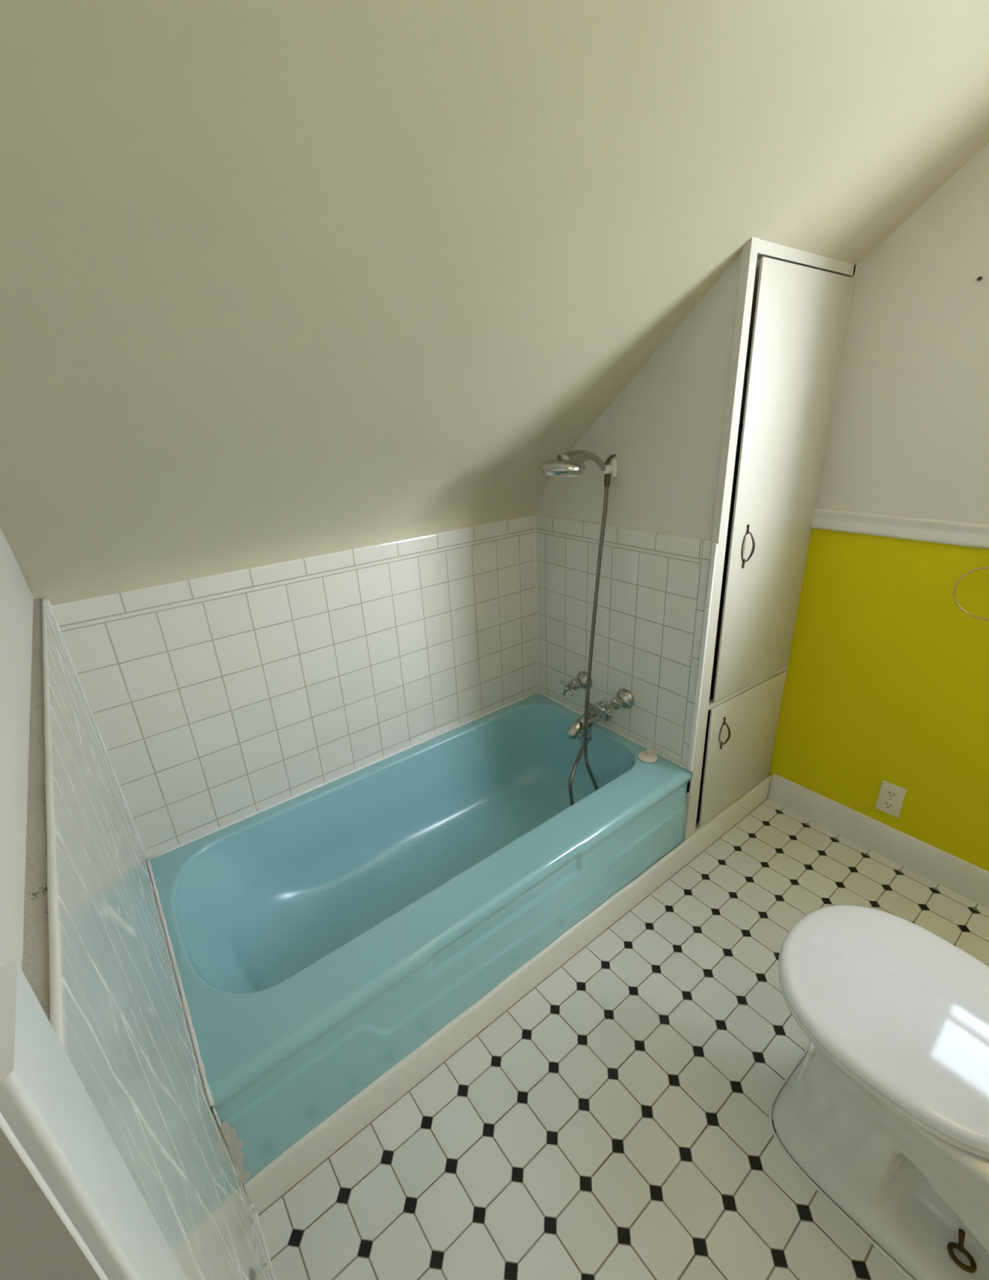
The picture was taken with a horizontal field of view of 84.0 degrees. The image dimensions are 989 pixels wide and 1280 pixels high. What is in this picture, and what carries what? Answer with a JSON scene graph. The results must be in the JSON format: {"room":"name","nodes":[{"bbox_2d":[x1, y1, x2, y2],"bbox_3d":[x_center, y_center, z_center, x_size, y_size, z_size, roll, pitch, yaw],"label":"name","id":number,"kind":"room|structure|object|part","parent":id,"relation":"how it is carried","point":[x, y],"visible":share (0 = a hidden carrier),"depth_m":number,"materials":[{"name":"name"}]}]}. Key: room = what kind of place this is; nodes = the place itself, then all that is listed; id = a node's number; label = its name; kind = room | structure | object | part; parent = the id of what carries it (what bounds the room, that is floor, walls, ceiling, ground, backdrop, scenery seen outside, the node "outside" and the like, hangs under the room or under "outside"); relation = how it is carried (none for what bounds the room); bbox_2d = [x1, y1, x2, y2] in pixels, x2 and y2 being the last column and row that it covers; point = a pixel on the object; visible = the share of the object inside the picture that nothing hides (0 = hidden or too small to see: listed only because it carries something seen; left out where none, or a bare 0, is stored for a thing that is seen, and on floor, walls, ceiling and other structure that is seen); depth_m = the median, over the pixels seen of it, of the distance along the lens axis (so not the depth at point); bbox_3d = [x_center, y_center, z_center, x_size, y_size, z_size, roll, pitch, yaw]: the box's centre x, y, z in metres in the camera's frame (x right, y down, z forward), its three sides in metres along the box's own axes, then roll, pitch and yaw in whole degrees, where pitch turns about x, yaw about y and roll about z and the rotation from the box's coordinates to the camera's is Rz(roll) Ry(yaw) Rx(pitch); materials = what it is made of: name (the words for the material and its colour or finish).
{"room":"bathroom","nodes":[
{"label":"bathroom","id":0,"kind":"room"},
{"bbox_2d":[0,528,272,1279],"bbox_3d":[-0.265,0.222,0.202,0.161,2.440,2.640,-19,27,-34],"label":"wall","id":1,"kind":"structure","parent":0,"point":[127,1040],"depth_m":0.61,"materials":[{"name":"tile"}]},
{"bbox_2d":[22,599,49,1021],"bbox_3d":[-0.633,0.087,0.765,0.016,0.025,1.237,-19,27,-34],"label":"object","id":2,"kind":"structure","parent":1,"relation":"attached to","point":[35,958],"depth_m":0.48,"materials":[{"name":"paint"}]},
{"bbox_2d":[41,597,63,1047],"bbox_3d":[-0.627,0.078,0.768,0.006,0.008,1.239,-19,27,-34],"label":"trim","id":3,"kind":"structure","parent":1,"relation":"attached to","point":[55,962],"depth_m":0.45,"materials":[{"name":"white paint"}]},
{"bbox_2d":[0,1111,108,1279],"bbox_3d":[-0.042,0.514,0.004,0.173,2.030,0.711,-19,27,-34],"label":"door","id":4,"kind":"structure","parent":1,"relation":"in","point":[38,1240],"depth_m":0.23,"materials":[{"name":"paint"}]},
{"bbox_2d":[0,960,187,1279],"bbox_3d":[-0.205,0.750,0.483,0.028,1.244,0.069,-19,27,-34],"label":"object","id":5,"kind":"structure","parent":1,"relation":"attached to","point":[44,1101],"depth_m":0.27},
{"bbox_2d":[146,857,214,1106],"bbox_3d":[-0.732,0.719,1.249,0.010,0.029,0.744,-19,27,-34],"label":"trim","id":6,"kind":"structure","parent":1,"relation":"attached to","point":[201,1067],"depth_m":1.15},
{"bbox_2d":[211,1106,244,1184],"bbox_3d":[-0.503,0.957,1.038,0.006,0.252,0.006,-8,23,-13],"label":"trim","id":7,"kind":"structure","parent":1,"relation":"attached to","point":[215,1112],"depth_m":1.02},
{"bbox_2d":[220,1120,251,1182],"bbox_3d":[-0.493,0.981,1.055,0.022,0.190,0.005,-19,27,-34],"label":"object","id":8,"kind":"structure","parent":1,"relation":"attached to","point":[235,1145],"depth_m":1.05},
{"bbox_2d":[250,1203,276,1279],"bbox_3d":[-0.339,1.220,0.933,0.011,0.054,0.500,-19,27,-34],"label":"trim","id":9,"kind":"structure","parent":1,"relation":"attached to","point":[252,1205],"depth_m":1.08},
{"bbox_2d":[51,515,537,857],"bbox_3d":[-0.258,0.172,2.008,2.466,1.160,0.090,-19,27,-34],"label":"wall","id":10,"kind":"structure","parent":0,"point":[215,701],"depth_m":1.64,"materials":[{"name":"tile"}]},
{"bbox_2d":[45,600,147,859],"bbox_3d":[-0.983,0.259,1.375,0.014,0.756,0.008,-19,27,-34],"label":"trim","id":11,"kind":"structure","parent":10,"relation":"attached to","point":[50,606],"depth_m":1.36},
{"bbox_2d":[147,691,537,859],"bbox_3d":[-0.388,0.415,1.926,1.454,0.010,0.010,-19,27,-34],"label":"trim","id":12,"kind":"structure","parent":10,"relation":"attached to","point":[165,851],"depth_m":1.80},
{"bbox_2d":[533,514,538,691],"bbox_3d":[0.169,-0.125,2.189,0.009,0.744,0.009,-8,23,-13],"label":"trim","id":13,"kind":"structure","parent":10,"relation":"attached to","point":[535,515],"depth_m":2.17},
{"bbox_2d":[0,0,988,605],"bbox_3d":[0.520,-0.643,0.514,2.466,1.470,2.810,-19,27,-34],"label":"ceiling","id":14,"kind":"structure","parent":0,"point":[281,281],"depth_m":0.90,"materials":[{"name":"paint"}]},
{"bbox_2d":[243,775,771,1215],"bbox_3d":[0.306,0.857,1.665,2.025,0.104,0.024,-19,27,-33],"label":"baseboard","id":15,"kind":"structure","parent":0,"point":[308,1153],"depth_m":1.40,"materials":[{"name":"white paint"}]},
{"bbox_2d":[258,797,988,1279],"bbox_3d":[0.602,1.107,1.237,2.466,0.060,2.820,-19,27,-34],"label":"floor","id":16,"kind":"structure","parent":0,"point":[612,1122],"depth_m":1.24,"materials":[{"name":"tile"}]},
{"bbox_2d":[150,693,690,1183],"bbox_3d":[-0.152,0.684,1.723,1.457,0.360,0.740,-19,27,-34],"label":"bathtub","id":17,"kind":"object","parent":16,"relation":"on","point":[322,935],"visible":0.94,"depth_m":1.56,"materials":[{"name":"teal ceramic"}]},
{"bbox_2d":[638,748,657,762],"bbox_3d":[0.519,0.387,1.856,0.064,0.028,0.064,-19,27,-34],"label":"drain stopper","id":18,"kind":"object","parent":17,"relation":"on","point":[646,756],"visible":1,"depth_m":1.85,"materials":[{"name":"beige rubber"}]},
{"bbox_3d":[0.522,0.379,1.860,0.018,0.016,0.018,-19,27,-34],"label":"pull knob","id":19,"kind":"part","parent":18,"relation":"part of","materials":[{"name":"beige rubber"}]},
{"bbox_2d":[682,236,857,840],"bbox_3d":[0.731,-0.192,1.872,0.566,1.826,0.427,-19,27,-34],"label":"linen cabinet","id":20,"kind":"object","parent":16,"relation":"on","point":[771,464],"visible":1,"depth_m":1.60,"materials":[{"name":"white wood"}]},
{"bbox_3d":[0.763,0.311,1.821,0.036,0.121,0.019,2,23,11],"label":"handle","id":21,"kind":"part","parent":20,"relation":"part of","materials":[{"name":"brown metal"}]},
{"bbox_3d":[0.890,0.377,1.967,0.487,0.479,0.007,-19,27,-34],"label":"door","id":22,"kind":"part","parent":20,"relation":"part of","materials":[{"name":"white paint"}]},
{"bbox_3d":[0.728,-0.267,1.577,0.036,0.128,0.019,2,23,11],"label":"handle","id":23,"kind":"part","parent":20,"relation":"part of","materials":[{"name":"brown metal"}]},
{"bbox_3d":[0.846,-0.398,1.643,0.502,1.208,0.007,-19,27,-34],"label":"door","id":24,"kind":"part","parent":20,"relation":"part of","materials":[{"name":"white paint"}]},
{"bbox_2d":[768,904,988,1279],"bbox_3d":[0.879,0.755,0.964,0.480,0.777,0.708,-19,27,-34],"label":"toilet","id":25,"kind":"object","parent":16,"relation":"on","point":[885,1111],"visible":1,"depth_m":1.03,"materials":[{"name":"white ceramic"}]},
{"bbox_3d":[0.882,0.934,1.047,0.381,0.378,0.650,-19,27,-34],"label":"bowl","id":26,"kind":"part","parent":25,"relation":"part of","materials":[{"name":"white ceramic"}]},
{"bbox_3d":[0.804,0.694,1.041,0.413,0.035,0.468,-19,27,-34],"label":"lid","id":27,"kind":"part","parent":25,"relation":"part of","materials":[{"name":"white plastic"}]},
{"bbox_3d":[0.806,0.720,1.051,0.406,0.016,0.466,-19,27,-34],"label":"seat","id":28,"kind":"part","parent":25,"relation":"part of","materials":[{"name":"white plastic"}]},
{"bbox_2d":[536,251,742,792],"bbox_3d":[0.393,-0.167,1.875,0.022,1.828,0.761,-19,27,-34],"label":"wall","id":29,"kind":"structure","parent":0,"point":[664,430],"depth_m":1.72,"materials":[{"name":"paint"}]},
{"bbox_2d":[559,671,634,745],"bbox_3d":[0.335,0.276,1.983,0.185,0.230,0.268,-19,27,-34],"label":"faucet","id":30,"kind":"object","parent":29,"relation":"attached to","point":[600,711],"visible":0.94,"depth_m":1.97,"materials":[{"name":"silver metal"}]},
{"bbox_3d":[0.266,0.178,2.022,0.022,0.067,0.067,-19,27,-34],"label":"cross handle","id":31,"kind":"part","parent":30,"relation":"part of","materials":[{"name":"silver metal"}]},
{"bbox_3d":[0.294,0.169,2.042,0.070,0.045,0.045,-19,27,-34],"label":"valve stem","id":32,"kind":"part","parent":30,"relation":"part of","materials":[{"name":"silver metal"}]},
{"bbox_2d":[577,723,592,745],"bbox_3d":[0.331,0.343,2.006,0.054,0.088,0.054,-19,27,-34],"label":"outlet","id":33,"kind":"object","parent":30,"relation":"attached to","point":[580,735],"depth_m":1.99,"materials":[{"name":"silver metal"}]},
{"bbox_3d":[0.335,0.291,1.990,0.185,0.079,0.076,-19,27,-34],"label":"spout","id":34,"kind":"part","parent":30,"relation":"part of","materials":[{"name":"silver metal"}]},
{"bbox_3d":[0.348,0.247,1.985,0.031,0.037,0.031,-19,27,-34],"label":"diverter knob","id":35,"kind":"part","parent":30,"relation":"part of","materials":[{"name":"silver metal"}]},
{"bbox_3d":[0.370,0.237,1.867,0.022,0.072,0.072,-19,27,-34],"label":"cross handle","id":36,"kind":"part","parent":30,"relation":"part of","materials":[{"name":"silver metal"}]},
{"bbox_3d":[0.406,0.225,1.892,0.090,0.045,0.045,-19,27,-34],"label":"valve stem","id":37,"kind":"part","parent":30,"relation":"part of","materials":[{"name":"silver metal"}]},
{"bbox_2d":[602,454,617,477],"bbox_3d":[0.355,-0.538,1.699,0.048,0.067,0.030,-19,27,-34],"label":"holder","id":38,"kind":"object","parent":29,"relation":"attached to","point":[611,464],"visible":0.91,"depth_m":1.69,"materials":[{"name":"white plastic"}]},
{"bbox_2d":[539,449,610,805],"bbox_3d":[0.285,0.045,1.823,0.268,1.277,0.135,-12,24,-21],"label":"shower","id":39,"kind":"object","parent":38,"relation":"hanging from","point":[568,464],"visible":0.84,"depth_m":1.74,"materials":[{"name":"silver metal"}]},
{"bbox_3d":[0.356,-0.554,1.692,0.038,0.032,0.012,-16,26,-29],"label":"lever","id":40,"kind":"part","parent":38,"relation":"part of","materials":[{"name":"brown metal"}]},
{"bbox_2d":[537,691,687,769],"bbox_3d":[0.408,0.321,2.061,0.010,0.010,0.725,-19,27,-34],"label":"trim","id":41,"kind":"structure","parent":29,"relation":"attached to","point":[539,692],"depth_m":1.98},
{"bbox_2d":[687,542,717,772],"bbox_3d":[0.618,0.081,1.641,0.013,0.744,0.013,-19,27,-34],"label":"trim","id":42,"kind":"structure","parent":29,"relation":"attached to","point":[714,546],"depth_m":1.62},
{"bbox_2d":[738,142,988,871],"bbox_3d":[1.452,-0.338,1.360,0.080,2.440,2.730,-19,27,-34],"label":"wall","id":43,"kind":"structure","parent":0,"point":[886,677],"depth_m":1.64,"materials":[{"name":"paint"}]},
{"bbox_2d":[767,773,988,908],"bbox_3d":[1.680,0.842,1.518,0.015,0.119,1.855,-19,27,-34],"label":"baseboard","id":44,"kind":"structure","parent":43,"relation":"attached to","point":[964,878],"depth_m":1.90,"materials":[{"name":"white paint"}]},
{"bbox_2d":[875,780,906,817],"bbox_3d":[1.341,0.539,1.859,0.009,0.117,0.070,-19,27,-34],"label":"power outlet","id":45,"kind":"object","parent":43,"relation":"attached to","point":[891,797],"visible":1,"depth_m":1.86,"materials":[{"name":"beige plastic"}]},
{"bbox_2d":[882,800,893,808],"bbox_3d":[1.340,0.560,1.866,0.002,0.033,0.033,-19,27,-34],"label":"socket","id":46,"kind":"object","parent":45,"relation":"attached to","point":[886,804],"depth_m":1.87,"materials":[{"name":"beige plastic"}]},
{"bbox_2d":[885,789,897,798],"bbox_3d":[1.338,0.518,1.849,0.002,0.033,0.033,-19,27,-34],"label":"socket","id":47,"kind":"object","parent":45,"relation":"attached to","point":[890,793],"depth_m":1.85,"materials":[{"name":"beige plastic"}]},
{"bbox_2d":[810,508,988,548],"bbox_3d":[1.625,-0.145,1.119,0.019,0.063,1.874,-19,27,-34],"label":"trim","id":48,"kind":"structure","parent":43,"relation":"attached to","point":[935,531],"depth_m":1.61,"materials":[{"name":"white paint"}]},
{"bbox_2d":[952,566,988,620],"bbox_3d":[1.347,-0.141,1.484,0.055,0.175,0.157,-19,27,-34],"label":"towel ring","id":49,"kind":"object","parent":43,"relation":"attached to","point":[984,567],"visible":1,"depth_m":1.52,"materials":[{"name":"gold metal"}]}
]}

